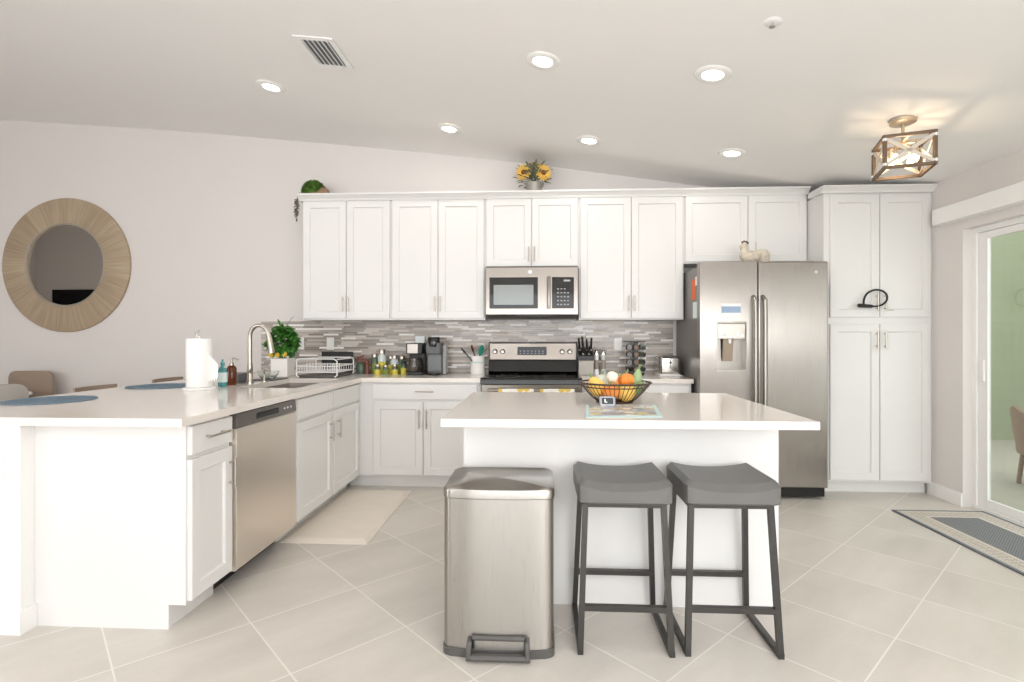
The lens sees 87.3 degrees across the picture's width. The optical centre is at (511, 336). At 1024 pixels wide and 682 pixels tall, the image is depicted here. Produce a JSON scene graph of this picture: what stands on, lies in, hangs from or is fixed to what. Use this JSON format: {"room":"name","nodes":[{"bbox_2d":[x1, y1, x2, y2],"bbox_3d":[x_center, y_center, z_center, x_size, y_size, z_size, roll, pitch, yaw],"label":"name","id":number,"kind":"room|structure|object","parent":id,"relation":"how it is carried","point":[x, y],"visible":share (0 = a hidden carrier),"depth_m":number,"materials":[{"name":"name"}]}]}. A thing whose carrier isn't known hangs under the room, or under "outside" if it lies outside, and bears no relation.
{"room":"kitchen","nodes":[
{"label":"kitchen","id":0,"kind":"room"},
{"bbox_2d":[0,426,34,609],"bbox_3d":[-2.178,0.810,3.688,0.365,0.880,2.840,0,0,3],"label":"wall","id":1,"kind":"structure","parent":0,"point":[17,443],"depth_m":2.26,"materials":[{"name":"paint"}]},
{"bbox_2d":[0,603,36,635],"bbox_3d":[-2.250,1.200,2.296,0.387,0.100,0.078,0,0,3],"label":"baseboard","id":2,"kind":"structure","parent":1,"relation":"attached to","point":[12,622],"depth_m":2.25,"materials":[{"name":"wood"}]},
{"bbox_2d":[378,354,385,361],"bbox_3d":[-1.188,0.190,4.909,0.076,0.068,0.075,0,0,3],"label":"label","id":3,"kind":"object","parent":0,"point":[382,357],"depth_m":4.88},
{"bbox_2d":[0,120,810,394],"bbox_3d":[-2.618,-0.573,5.193,12.230,3.646,0.120,0,0,3],"label":"wall","id":4,"kind":"structure","parent":0,"point":[212,232],"depth_m":5.16,"materials":[{"name":"paint"}]},
{"bbox_2d":[2,198,131,331],"bbox_3d":[-4.325,-0.697,5.202,1.300,1.300,0.039,0,0,3],"label":"wall mirror","id":5,"kind":"object","parent":4,"relation":"attached to","point":[67,264],"visible":1,"depth_m":5.20,"materials":[{"name":"brown wood"}]},
{"bbox_2d":[303,200,395,320],"bbox_3d":[-1.458,-0.688,4.884,0.799,1.075,0.354,0,0,3],"label":"upper cabinet","id":6,"kind":"object","parent":4,"relation":"attached to","point":[347,245],"visible":0.99,"depth_m":4.75,"materials":[{"name":"white paint"}]},
{"bbox_2d":[297,186,810,202],"bbox_3d":[0.313,-1.232,4.785,4.397,0.059,0.369,0,0,3],"label":"crown molding","id":7,"kind":"structure","parent":6,"relation":"attached to","point":[782,190],"depth_m":4.62,"materials":[{"name":"white paint"}]},
{"bbox_2d":[293,179,329,221],"bbox_3d":[-1.827,-1.233,4.889,0.312,0.400,0.223,0,0,-29],"label":"planter","id":8,"kind":"object","parent":7,"relation":"on","point":[312,186],"visible":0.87,"depth_m":4.83,"materials":[{"name":"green plant"}]},
{"bbox_2d":[513,159,552,189],"bbox_3d":[0.183,-1.406,4.761,0.370,0.305,0.394,0,0,3],"label":"sunflower arrangement","id":9,"kind":"object","parent":7,"relation":"on","point":[529,171],"visible":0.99,"depth_m":4.68,"materials":[{"name":"plant"}]},
{"bbox_2d":[392,199,488,320],"bbox_3d":[-0.642,-0.688,4.842,0.832,1.075,0.354,0,0,3],"label":"upper cabinet","id":10,"kind":"object","parent":4,"relation":"attached to","point":[439,270],"visible":0.98,"depth_m":4.71,"materials":[{"name":"white paint"}]},
{"bbox_2d":[261,321,672,373],"bbox_3d":[-0.457,0.093,5.016,3.865,0.485,0.010,0,0,3],"label":"backsplash","id":11,"kind":"structure","parent":4,"relation":"attached to","point":[366,338],"depth_m":5.01,"materials":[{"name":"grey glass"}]},
{"bbox_2d":[298,337,303,348],"bbox_3d":[-2.005,0.060,5.087,0.072,0.116,0.009,0,0,3],"label":"outlet","id":12,"kind":"object","parent":11,"relation":"attached to","point":[302,338],"visible":0.48,"depth_m":5.08,"materials":[{"name":"white plastic"}]},
{"bbox_2d":[327,338,333,349],"bbox_3d":[-1.715,0.063,5.072,0.072,0.116,0.009,0,0,3],"label":"outlet","id":13,"kind":"object","parent":11,"relation":"attached to","point":[330,341],"visible":1,"depth_m":5.07,"materials":[{"name":"white plastic"}]},
{"bbox_2d":[614,338,621,349],"bbox_3d":[0.975,0.063,4.931,0.072,0.116,0.009,0,0,3],"label":"outlet","id":14,"kind":"object","parent":11,"relation":"attached to","point":[617,341],"visible":1,"depth_m":4.93,"materials":[{"name":"white plastic"}]},
{"bbox_2d":[485,198,578,267],"bbox_3d":[0.180,-0.914,4.799,0.813,0.622,0.354,0,0,3],"label":"upper cabinet","id":15,"kind":"object","parent":4,"relation":"attached to","point":[534,231],"visible":0.94,"depth_m":4.66,"materials":[{"name":"white paint"}]},
{"bbox_2d":[486,266,577,319],"bbox_3d":[0.177,-0.382,4.742,0.788,0.440,0.468,0,0,3],"label":"microwave","id":16,"kind":"object","parent":15,"relation":"attached to","point":[530,292],"visible":1,"depth_m":4.55,"materials":[{"name":"grey metal"}]},
{"bbox_2d":[577,196,682,320],"bbox_3d":[1.032,-0.688,4.755,0.892,1.075,0.354,0,0,3],"label":"upper cabinet","id":17,"kind":"object","parent":4,"relation":"attached to","point":[630,268],"visible":1,"depth_m":4.62,"materials":[{"name":"white paint"}]},
{"bbox_2d":[683,195,806,267],"bbox_3d":[1.995,-0.927,4.722,1.031,0.595,0.319,0,0,3],"label":"upper cabinet","id":18,"kind":"object","parent":4,"relation":"attached to","point":[714,227],"visible":0.82,"depth_m":4.57,"materials":[{"name":"white paint"}]},
{"bbox_2d":[0,0,1023,196],"bbox_3d":[-2.921,-1.863,0.633,12.500,1.335,9.260,0,0,3],"label":"ceiling","id":19,"kind":"structure","parent":0,"point":[808,98],"depth_m":3.30,"materials":[{"name":"paint"}]},
{"bbox_2d":[256,80,285,92],"bbox_3d":[-1.750,-1.815,3.900,0.198,0.029,0.199,0,0,7],"label":"recessed light","id":20,"kind":"object","parent":19,"relation":"in","point":[270,86],"visible":1,"depth_m":3.89,"materials":[{"name":"white plastic"}]},
{"bbox_2d":[292,35,352,69],"bbox_3d":[-1.157,-1.748,3.310,0.239,0.038,0.360,0,0,3],"label":"ceiling vent","id":21,"kind":"object","parent":19,"relation":"in","point":[323,51],"visible":1,"depth_m":3.29,"materials":[{"name":"white plastic"}]},
{"bbox_2d":[437,123,460,133],"bbox_3d":[-0.507,-1.677,4.327,0.198,0.032,0.199,0,0,7],"label":"recessed light","id":22,"kind":"object","parent":19,"relation":"in","point":[448,128],"visible":1,"depth_m":4.31,"materials":[{"name":"white plastic"}]},
{"bbox_2d":[526,51,559,69],"bbox_3d":[0.178,-1.581,3.079,0.197,0.036,0.199,0,0,-1],"label":"recessed light","id":23,"kind":"object","parent":19,"relation":"in","point":[542,60],"visible":1,"depth_m":3.07,"materials":[{"name":"white plastic"}]},
{"bbox_2d":[576,135,601,144],"bbox_3d":[0.600,-1.528,4.183,0.197,0.036,0.199,0,0,7],"label":"recessed light","id":24,"kind":"object","parent":19,"relation":"in","point":[584,139],"visible":1,"depth_m":4.17,"materials":[{"name":"white plastic"}]},
{"bbox_2d":[694,65,731,82],"bbox_3d":[1.108,-1.446,2.960,0.197,0.036,0.199,0,0,7],"label":"recessed light","id":25,"kind":"object","parent":19,"relation":"in","point":[708,73],"visible":1,"depth_m":2.95,"materials":[{"name":"white plastic"}]},
{"bbox_2d":[718,148,745,157],"bbox_3d":[1.648,-1.376,4.023,0.198,0.034,0.199,0,0,7],"label":"recessed light","id":26,"kind":"object","parent":19,"relation":"in","point":[727,152],"visible":1,"depth_m":4.01,"materials":[{"name":"white plastic"}]},
{"bbox_2d":[763,16,782,28],"bbox_3d":[1.188,-1.425,2.445,0.079,0.032,0.080,0,0,33],"label":"sprinkler","id":27,"kind":"object","parent":19,"relation":"attached to","point":[771,22],"visible":1,"depth_m":2.44,"materials":[{"name":"white plastic"}]},
{"bbox_2d":[871,115,937,181],"bbox_3d":[2.324,-1.133,3.193,0.266,0.317,0.282,0,0,22],"label":"light","id":28,"kind":"object","parent":19,"relation":"attached to","point":[916,152],"visible":1,"depth_m":3.14,"materials":[{"name":"beige metal"}]},
{"bbox_2d":[0,483,1023,681],"bbox_3d":[-2.931,1.290,0.633,12.380,0.080,9.260,0,0,3],"label":"floor","id":29,"kind":"structure","parent":0,"point":[869,592],"depth_m":2.31,"materials":[{"name":"tile"}]},
{"bbox_2d":[0,384,28,400],"bbox_3d":[-3.631,0.785,3.627,0.437,0.931,0.430,0,0,29],"label":"dining chair","id":30,"kind":"object","parent":29,"relation":"on","point":[7,391],"visible":0.26,"depth_m":3.63,"materials":[{"name":"grey fabric"}]},
{"bbox_2d":[8,371,53,397],"bbox_3d":[-4.542,0.785,4.875,0.430,0.931,0.407,0,0,2],"label":"dining chair","id":31,"kind":"object","parent":29,"relation":"on","point":[40,383],"visible":0.44,"depth_m":5.06,"materials":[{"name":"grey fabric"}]},
{"bbox_2d":[73,384,116,392],"bbox_3d":[-2.585,0.788,3.549,0.427,0.926,0.400,0,0,3],"label":"counter chair","id":32,"kind":"object","parent":29,"relation":"on","point":[96,387],"visible":0.12,"depth_m":3.58,"materials":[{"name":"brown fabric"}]},
{"bbox_2d":[35,415,236,629],"bbox_3d":[-1.693,0.810,2.467,0.729,0.880,0.322,0,0,3],"label":"base cabinet","id":33,"kind":"object","parent":29,"relation":"on","point":[133,525],"visible":0.95,"depth_m":2.31,"materials":[{"name":"white paint"}]},
{"bbox_2d":[152,377,182,382],"bbox_3d":[-2.549,0.788,4.239,0.427,0.926,0.400,0,0,3],"label":"counter chair","id":34,"kind":"object","parent":29,"relation":"on","point":[169,378],"visible":0.11,"depth_m":4.27,"materials":[{"name":"beige wood"}]},
{"bbox_2d":[213,399,295,588],"bbox_3d":[-1.643,0.812,2.956,0.650,0.875,0.642,0,0,3],"label":"dishwasher","id":35,"kind":"object","parent":29,"relation":"on","point":[263,444],"visible":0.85,"depth_m":2.86,"materials":[{"name":"grey metal"}]},
{"bbox_2d":[275,383,359,541],"bbox_3d":[-1.619,0.810,3.880,0.729,0.880,1.190,0,0,3],"label":"base cabinet","id":36,"kind":"object","parent":29,"relation":"on","point":[327,422],"visible":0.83,"depth_m":3.76,"materials":[{"name":"white paint"}]},
{"bbox_2d":[279,490,410,544],"bbox_3d":[-1.113,1.242,3.808,0.540,0.016,1.130,0,0,3],"label":"kitchen mat","id":37,"kind":"object","parent":29,"relation":"on","point":[355,517],"visible":1,"depth_m":3.65,"materials":[{"name":"fabric"}]},
{"bbox_2d":[350,382,480,486],"bbox_3d":[-0.800,0.810,4.704,1.113,0.880,0.643,0,0,3],"label":"base cabinet","id":38,"kind":"object","parent":29,"relation":"on","point":[403,440],"visible":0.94,"depth_m":4.43,"materials":[{"name":"white paint"}]},
{"bbox_2d":[0,372,486,426],"bbox_3d":[-1.465,0.353,3.640,2.335,0.034,2.858,0,0,3],"label":"countertop","id":39,"kind":"structure","parent":38,"relation":"on","point":[118,406],"depth_m":2.75,"materials":[{"name":"stone"}]},
{"bbox_2d":[0,395,97,404],"bbox_3d":[-2.440,0.333,2.841,0.400,0.006,0.400,0,0,3],"label":"placemat","id":40,"kind":"object","parent":39,"relation":"on","point":[74,398],"visible":1,"depth_m":2.79,"materials":[{"name":"fabric"}]},
{"bbox_2d":[124,383,185,388],"bbox_3d":[-2.388,0.333,3.649,0.400,0.006,0.400,0,0,3],"label":"placemat","id":41,"kind":"object","parent":39,"relation":"on","point":[162,385],"visible":0.8,"depth_m":3.58,"materials":[{"name":"fabric"}]},
{"bbox_2d":[182,330,216,390],"bbox_3d":[-2.008,0.144,3.449,0.196,0.384,0.196,0,0,3],"label":"paper towel holder","id":42,"kind":"object","parent":39,"relation":"on","point":[212,387],"visible":0.65,"depth_m":3.38,"materials":[{"name":"white plastic"}]},
{"bbox_2d":[186,339,217,387],"bbox_3d":[-2.004,0.165,3.453,0.163,0.309,0.151,0,0,-44],"label":"paper towel roll","id":43,"kind":"object","parent":42,"relation":"on","point":[201,368],"visible":0.99,"depth_m":3.39,"materials":[{"name":"paper"}]},
{"bbox_2d":[218,359,227,386],"bbox_3d":[-1.963,0.243,3.642,0.065,0.185,0.046,0,0,3],"label":"dish soap bottle","id":44,"kind":"object","parent":39,"relation":"on","point":[222,371],"visible":0.98,"depth_m":3.63,"materials":[{"name":"plastic"}]},
{"bbox_2d":[227,357,238,384],"bbox_3d":[-1.957,0.239,3.753,0.079,0.194,0.066,0,0,41],"label":"soap dispenser","id":45,"kind":"object","parent":39,"relation":"on","point":[231,369],"visible":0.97,"depth_m":3.73,"materials":[{"name":"orange glass"}]},
{"bbox_2d":[237,372,246,383],"bbox_3d":[-2.016,0.300,3.965,0.110,0.070,0.190,0,0,3],"label":"sponge caddy","id":46,"kind":"object","parent":39,"relation":"on","point":[241,376],"visible":0.5,"depth_m":3.91,"materials":[{"name":"plastic"}]},
{"bbox_2d":[246,323,274,383],"bbox_3d":[-1.816,0.118,3.857,0.216,0.435,0.101,0,0,3],"label":"faucet","id":47,"kind":"object","parent":39,"relation":"on","point":[271,349],"visible":1,"depth_m":3.87,"materials":[{"name":"silver metal"}]},
{"bbox_2d":[253,377,288,380],"bbox_3d":[-1.921,0.332,4.251,0.200,0.008,0.250,0,0,3],"label":"drying mat","id":48,"kind":"object","parent":39,"relation":"on","point":[276,378],"visible":0.59,"depth_m":4.14,"materials":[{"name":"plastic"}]},
{"bbox_2d":[257,370,278,378],"bbox_3d":[-1.913,0.297,4.215,0.164,0.062,0.164,0,0,3],"label":"glass bowl","id":49,"kind":"object","parent":48,"relation":"on","point":[272,374],"visible":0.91,"depth_m":4.17,"materials":[{"name":"white"}]},
{"bbox_2d":[262,317,301,376],"bbox_3d":[-1.958,0.078,4.580,0.321,0.515,0.322,0,0,3],"label":"potted plant","id":50,"kind":"object","parent":39,"relation":"on","point":[290,345],"visible":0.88,"depth_m":4.51,"materials":[{"name":"green plant"}]},
{"bbox_2d":[264,383,317,387],"bbox_3d":[-1.607,0.466,3.939,0.440,0.191,0.800,0,0,3],"label":"sink","id":51,"kind":"object","parent":39,"relation":"in","point":[287,385],"visible":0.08,"depth_m":4.33,"materials":[{"name":"silver metal"}]},
{"bbox_2d":[296,357,353,377],"bbox_3d":[-1.597,0.256,4.614,0.351,0.160,0.401,0,0,3],"label":"dish rack","id":52,"kind":"object","parent":39,"relation":"on","point":[314,372],"visible":1,"depth_m":4.50,"materials":[{"name":"white plastic"}]},
{"bbox_2d":[298,372,351,377],"bbox_3d":[-1.597,0.326,4.614,0.320,0.020,0.380,0,0,3],"label":"drip tray","id":53,"kind":"object","parent":52,"relation":"on","point":[312,374],"depth_m":4.43,"materials":[{"name":"grey plastic"}]},
{"bbox_2d":[322,352,352,371],"bbox_3d":[-1.571,0.233,4.832,0.290,0.204,0.017,0,0,3],"label":"baking tray","id":54,"kind":"object","parent":39,"relation":"on","point":[324,354],"visible":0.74,"depth_m":4.82,"materials":[{"name":"black metal"}]},
{"bbox_2d":[356,355,365,373],"bbox_3d":[-1.369,0.250,4.898,0.122,0.171,0.090,0,0,3],"label":"jar","id":55,"kind":"object","parent":39,"relation":"on","point":[360,367],"visible":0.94,"depth_m":4.87,"materials":[{"name":"green glass"}]},
{"bbox_2d":[364,359,369,373],"bbox_3d":[-1.309,0.265,4.855,0.052,0.142,0.052,0,0,3],"label":"pepper mill","id":56,"kind":"object","parent":39,"relation":"on","point":[367,361],"visible":0.95,"depth_m":4.84,"materials":[{"name":"red wood"}]},
{"bbox_2d":[371,353,377,373],"bbox_3d":[-1.262,0.243,4.932,0.068,0.185,0.067,0,0,3],"label":"bottle","id":57,"kind":"object","parent":39,"relation":"on","point":[374,360],"visible":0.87,"depth_m":4.91,"materials":[{"name":"green glass"}]},
{"bbox_2d":[374,364,380,374],"bbox_3d":[-1.210,0.291,4.830,0.056,0.090,0.055,0,0,3],"label":"jar","id":58,"kind":"object","parent":39,"relation":"on","point":[377,369],"visible":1,"depth_m":4.81,"materials":[{"name":"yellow glass"}]},
{"bbox_2d":[378,349,385,373],"bbox_3d":[-1.188,0.224,4.909,0.076,0.225,0.075,0,0,3],"label":"jar","id":59,"kind":"object","parent":39,"relation":"on","point":[382,357],"visible":0.8,"depth_m":4.88,"materials":[{"name":"clear glass"}]},
{"bbox_2d":[382,365,388,374],"bbox_3d":[-1.135,0.293,4.826,0.056,0.085,0.055,0,0,3],"label":"jar","id":60,"kind":"object","parent":39,"relation":"on","point":[385,370],"visible":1,"depth_m":4.80,"materials":[{"name":"green glass"}]},
{"bbox_2d":[387,356,391,373],"bbox_3d":[-1.113,0.254,4.935,0.068,0.165,0.067,0,0,3],"label":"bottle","id":61,"kind":"object","parent":39,"relation":"on","point":[389,357],"visible":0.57,"depth_m":4.90,"materials":[{"name":"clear glass"}]},
{"bbox_2d":[391,355,397,373],"bbox_3d":[-1.071,0.251,4.902,0.072,0.170,0.071,0,0,3],"label":"jar","id":62,"kind":"object","parent":39,"relation":"on","point":[394,358],"visible":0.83,"depth_m":4.88,"materials":[{"name":"clear glass"}]},
{"bbox_2d":[392,364,397,374],"bbox_3d":[-1.050,0.291,4.821,0.056,0.090,0.055,0,0,3],"label":"jar","id":63,"kind":"object","parent":39,"relation":"on","point":[394,368],"visible":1,"depth_m":4.80,"materials":[{"name":"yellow glass"}]},
{"bbox_2d":[398,356,404,373],"bbox_3d":[-1.007,0.254,4.919,0.072,0.165,0.071,0,0,3],"label":"jar","id":64,"kind":"object","parent":39,"relation":"on","point":[401,358],"visible":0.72,"depth_m":4.89,"materials":[{"name":"green glass"}]},
{"bbox_2d":[401,361,406,373],"bbox_3d":[-0.974,0.279,4.837,0.056,0.115,0.055,0,0,3],"label":"jar","id":65,"kind":"object","parent":39,"relation":"on","point":[403,363],"visible":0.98,"depth_m":4.82,"materials":[{"name":"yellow glass"}]},
{"bbox_2d":[406,336,425,374],"bbox_3d":[-0.860,0.163,4.795,0.146,0.346,0.232,0,0,3],"label":"coffee maker","id":66,"kind":"object","parent":39,"relation":"on","point":[416,364],"visible":0.99,"depth_m":4.72,"materials":[{"name":"black plastic"}]},
{"bbox_2d":[426,337,447,374],"bbox_3d":[-0.668,0.168,4.791,0.162,0.336,0.221,0,0,3],"label":"coffee brewer","id":67,"kind":"object","parent":39,"relation":"on","point":[437,352],"visible":1,"depth_m":4.77,"materials":[{"name":"plastic"}]},
{"bbox_2d":[470,356,484,374],"bbox_3d":[-0.312,0.253,4.863,0.138,0.165,0.138,0,0,3],"label":"utensil crock","id":68,"kind":"object","parent":39,"relation":"on","point":[477,365],"visible":0.98,"depth_m":4.81,"materials":[{"name":"white ceramic"}]},
{"bbox_2d":[478,345,483,355],"bbox_3d":[-0.288,0.193,4.828,0.064,0.246,0.061,0,0,3],"label":"spatula","id":69,"kind":"object","parent":68,"relation":"in","point":[481,348],"visible":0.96,"depth_m":4.82,"materials":[{"name":"teal plastic"}]},
{"bbox_2d":[443,467,554,662],"bbox_3d":[-0.047,0.914,2.234,0.443,0.672,0.383,0,0,3],"label":"trash can","id":70,"kind":"object","parent":29,"relation":"on","point":[499,521],"visible":1,"depth_m":2.09,"materials":[{"name":"silver metal"}]},
{"bbox_2d":[480,342,581,391],"bbox_3d":[0.169,0.619,4.612,0.819,1.142,0.731,0,0,3],"label":"range","id":71,"kind":"object","parent":29,"relation":"on","point":[536,366],"visible":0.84,"depth_m":4.88,"materials":[{"name":"grey metal"}]},
{"bbox_2d":[498,389,533,391],"bbox_3d":[0.032,0.601,4.265,0.280,0.379,0.036,0,0,3],"label":"dish towel","id":72,"kind":"object","parent":71,"relation":"hanging from","point":[499,390],"visible":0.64,"depth_m":4.25,"materials":[{"name":"fabric"}]},
{"bbox_2d":[480,373,581,384],"bbox_3d":[0.169,0.355,4.631,0.818,0.053,0.632,0,0,3],"label":"cooktop","id":73,"kind":"object","parent":71,"relation":"in","point":[489,378],"depth_m":4.34,"materials":[{"name":"black glass"}]},
{"bbox_2d":[540,389,573,391],"bbox_3d":[0.357,0.601,4.248,0.270,0.379,0.036,0,0,3],"label":"dish towel","id":74,"kind":"object","parent":71,"relation":"hanging from","point":[541,390],"visible":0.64,"depth_m":4.24,"materials":[{"name":"fabric"}]},
{"bbox_2d":[464,427,778,606],"bbox_3d":[0.516,0.810,2.866,1.452,0.880,0.733,0,0,3],"label":"kitchen island","id":75,"kind":"object","parent":29,"relation":"on","point":[617,538],"visible":0.38,"depth_m":2.49,"materials":[{"name":"white paint"}]},
{"bbox_2d":[441,392,819,429],"bbox_3d":[0.492,0.353,2.708,1.516,0.034,1.090,0,0,3],"label":"island countertop","id":76,"kind":"structure","parent":75,"relation":"on","point":[479,409],"depth_m":2.33,"materials":[{"name":"stone"}]},
{"bbox_2d":[578,379,651,403],"bbox_3d":[0.531,0.282,2.776,0.374,0.106,0.374,0,0,3],"label":"fruit bowl","id":77,"kind":"object","parent":76,"relation":"on","point":[647,384],"visible":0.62,"depth_m":2.67,"materials":[{"name":"brown metal"}]},
{"bbox_2d":[588,373,603,396],"bbox_3d":[0.434,0.244,2.751,0.088,0.121,0.088,0,0,3],"label":"gourd","id":78,"kind":"object","parent":77,"relation":"in","point":[595,380],"visible":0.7,"depth_m":2.72,"materials":[{"name":"food"}]},
{"bbox_2d":[596,370,608,383],"bbox_3d":[0.480,0.223,2.851,0.098,0.092,0.089,0,0,3],"label":"gourd","id":79,"kind":"object","parent":77,"relation":"in","point":[603,377],"visible":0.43,"depth_m":2.82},
{"bbox_2d":[601,381,619,398],"bbox_3d":[0.498,0.268,2.716,0.091,0.092,0.091,0,0,25],"label":"pumpkin","id":80,"kind":"object","parent":77,"relation":"in","point":[608,392],"visible":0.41,"depth_m":2.68,"materials":[{"name":"food"}]},
{"bbox_2d":[618,369,633,383],"bbox_3d":[0.599,0.210,2.803,0.085,0.085,0.085,0,0,25],"label":"pumpkin","id":81,"kind":"object","parent":77,"relation":"in","point":[626,378],"visible":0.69,"depth_m":2.77,"materials":[{"name":"food"}]},
{"bbox_2d":[619,386,637,401],"bbox_3d":[0.580,0.285,2.727,0.092,0.092,0.098,0,0,-34],"label":"gourd","id":82,"kind":"object","parent":77,"relation":"in","point":[634,390],"visible":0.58,"depth_m":2.70,"materials":[{"name":"food"}]},
{"bbox_2d":[633,365,641,383],"bbox_3d":[0.649,0.202,2.788,0.048,0.117,0.048,0,0,3],"label":"gourd","id":83,"kind":"object","parent":77,"relation":"in","point":[637,375],"visible":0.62,"depth_m":2.77,"materials":[{"name":"food"}]},
{"bbox_3d":[0.531,0.289,2.788,0.072,0.072,0.101,0,0,3],"label":"gourd","id":84,"kind":"object","parent":77,"relation":"in","visible":0},
{"bbox_2d":[607,371,621,382],"bbox_3d":[0.525,0.207,2.781,0.074,0.060,0.059,0,0,-28],"label":"gourd","id":85,"kind":"object","parent":84,"relation":"on","point":[612,376],"visible":0.99,"depth_m":2.76,"materials":[{"name":"food"}]},
{"bbox_2d":[586,405,661,417],"bbox_3d":[0.507,0.334,2.439,0.378,0.003,0.435,0,0,3],"label":"place mat","id":86,"kind":"object","parent":76,"relation":"on","point":[592,411],"visible":1,"depth_m":2.40,"materials":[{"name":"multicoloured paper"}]},
{"bbox_2d":[599,396,615,405],"bbox_3d":[0.461,0.311,2.594,0.076,0.050,0.025,0,0,3],"label":"timer","id":87,"kind":"object","parent":86,"relation":"on","point":[603,400],"visible":1,"depth_m":2.59,"materials":[{"name":"white plastic"}]},
{"bbox_2d":[572,461,674,657],"bbox_3d":[0.457,0.906,2.288,0.378,0.686,0.375,0,0,3],"label":"bar stool","id":88,"kind":"object","parent":29,"relation":"on","point":[644,485],"visible":1,"depth_m":2.13,"materials":[{"name":"grey metal"}]},
{"bbox_2d":[582,383,690,392],"bbox_3d":[1.020,0.810,4.609,0.872,0.880,0.643,0,0,3],"label":"base cabinet","id":89,"kind":"object","parent":29,"relation":"on","point":[654,387],"visible":0.04,"depth_m":4.31,"materials":[{"name":"white paint"}]},
{"bbox_2d":[577,373,693,382],"bbox_3d":[1.023,0.353,4.620,0.881,0.034,0.643,0,0,3],"label":"countertop","id":90,"kind":"structure","parent":89,"relation":"on","point":[653,378],"depth_m":4.35,"materials":[{"name":"stone"}]},
{"bbox_2d":[578,348,593,374],"bbox_3d":[0.655,0.218,4.777,0.132,0.234,0.130,0,0,3],"label":"knife block","id":91,"kind":"object","parent":90,"relation":"on","point":[585,361],"visible":0.96,"depth_m":4.71,"materials":[{"name":"metal"}]},
{"bbox_2d":[594,348,598,374],"bbox_3d":[0.752,0.215,4.777,0.048,0.240,0.048,0,0,3],"label":"grinder","id":92,"kind":"object","parent":90,"relation":"on","point":[596,352],"visible":0.99,"depth_m":4.76,"materials":[{"name":"silver metal"}]},
{"bbox_2d":[601,348,605,374],"bbox_3d":[0.816,0.215,4.794,0.048,0.240,0.048,0,0,3],"label":"grinder","id":93,"kind":"object","parent":90,"relation":"on","point":[603,352],"visible":0.89,"depth_m":4.78,"materials":[{"name":"silver metal"}]},
{"bbox_2d":[623,341,645,374],"bbox_3d":[1.097,0.185,4.809,0.184,0.300,0.176,0,0,3],"label":"spice carousel","id":94,"kind":"object","parent":90,"relation":"on","point":[633,343],"visible":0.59,"depth_m":4.78,"materials":[{"name":"grey plastic"}]},
{"bbox_2d":[654,355,682,375],"bbox_3d":[1.370,0.249,4.701,0.192,0.172,0.253,0,0,3],"label":"toaster","id":95,"kind":"object","parent":90,"relation":"on","point":[665,365],"visible":1,"depth_m":4.61,"materials":[{"name":"silver metal"}]},
{"bbox_2d":[664,462,784,659],"bbox_3d":[0.877,0.906,2.276,0.378,0.686,0.375,0,0,3],"label":"bar stool","id":96,"kind":"object","parent":29,"relation":"on","point":[744,487],"visible":0.91,"depth_m":2.12,"materials":[{"name":"grey metal"}]},
{"bbox_2d":[676,261,827,496],"bbox_3d":[1.951,0.336,4.466,0.962,1.828,0.816,0,0,3],"label":"refrigerator","id":97,"kind":"object","parent":29,"relation":"on","point":[757,332],"visible":0.8,"depth_m":4.12,"materials":[{"name":"silver metal"}]},
{"bbox_2d":[739,241,769,261],"bbox_3d":[1.925,-0.662,4.265,0.242,0.215,0.107,0,0,5],"label":"rooster figurine","id":98,"kind":"object","parent":97,"relation":"on","point":[745,255],"visible":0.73,"depth_m":4.24,"materials":[{"name":"ceramic"}]},
{"bbox_2d":[807,183,937,494],"bbox_3d":[2.907,0.026,4.528,0.864,2.448,0.630,0,0,3],"label":"pantry cabinet","id":99,"kind":"object","parent":29,"relation":"on","point":[869,236],"visible":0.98,"depth_m":4.26,"materials":[{"name":"white paint"}]},
{"bbox_2d":[857,289,887,307],"bbox_3d":[2.835,-0.303,4.223,0.224,0.150,0.035,0,0,6],"label":"lock","id":100,"kind":"object","parent":99,"relation":"attached to","point":[863,305],"visible":1,"depth_m":4.22,"materials":[{"name":"black metal"}]},
{"bbox_2d":[892,510,1023,575],"bbox_3d":[3.007,1.245,3.123,0.630,0.008,1.450,0,0,3],"label":"rug","id":101,"kind":"object","parent":29,"relation":"on","point":[997,539],"visible":1,"depth_m":3.43,"materials":[{"name":"fabric"}]},
{"bbox_2d":[925,148,1023,506],"bbox_3d":[3.186,0.017,0.315,0.130,2.466,9.260,0,0,3],"label":"wall","id":102,"kind":"structure","parent":0,"point":[951,244],"depth_m":4.01,"materials":[{"name":"paint"}]},
{"bbox_2d":[930,482,962,506],"bbox_3d":[3.311,1.200,4.103,0.014,0.100,0.320,0,0,3],"label":"baseboard","id":103,"kind":"structure","parent":102,"relation":"attached to","point":[954,497],"depth_m":4.08,"materials":[{"name":"wood"}]},
{"bbox_2d":[932,181,1023,225],"bbox_3d":[3.199,-0.915,2.637,0.085,0.120,3.000,0,0,3],"label":"trim","id":104,"kind":"structure","parent":102,"relation":"attached to","point":[1012,195],"depth_m":3.69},
{"bbox_2d":[972,216,1023,526],"bbox_3d":[3.338,0.230,2.760,0.070,2.040,2.360,0,0,3],"label":"door","id":105,"kind":"structure","parent":102,"relation":"in","point":[981,236],"depth_m":3.86,"materials":[{"name":"white plastic"}]},
{"bbox_2d":[991,231,1023,439],"bbox_3d":[5.625,-0.300,6.776,4.070,3.300,0.120,0,0,3],"label":"wall","id":106,"kind":"structure","parent":0,"point":[1007,251],"depth_m":6.69,"materials":[{"name":"paint"}]},
{"bbox_2d":[991,440,1023,510],"bbox_3d":[5.429,1.315,3.973,3.970,0.070,7.500,0,0,3],"label":"floor","id":107,"kind":"structure","parent":0,"point":[1005,490],"depth_m":4.96,"materials":[{"name":"concrete"}]},
{"bbox_2d":[1009,406,1023,483],"bbox_3d":[4.600,0.936,4.489,0.659,0.692,0.661,0,0,3],"label":"patio chair","id":108,"kind":"object","parent":107,"relation":"on","point":[1016,413],"visible":1,"depth_m":4.59,"materials":[{"name":"brown wicker"}]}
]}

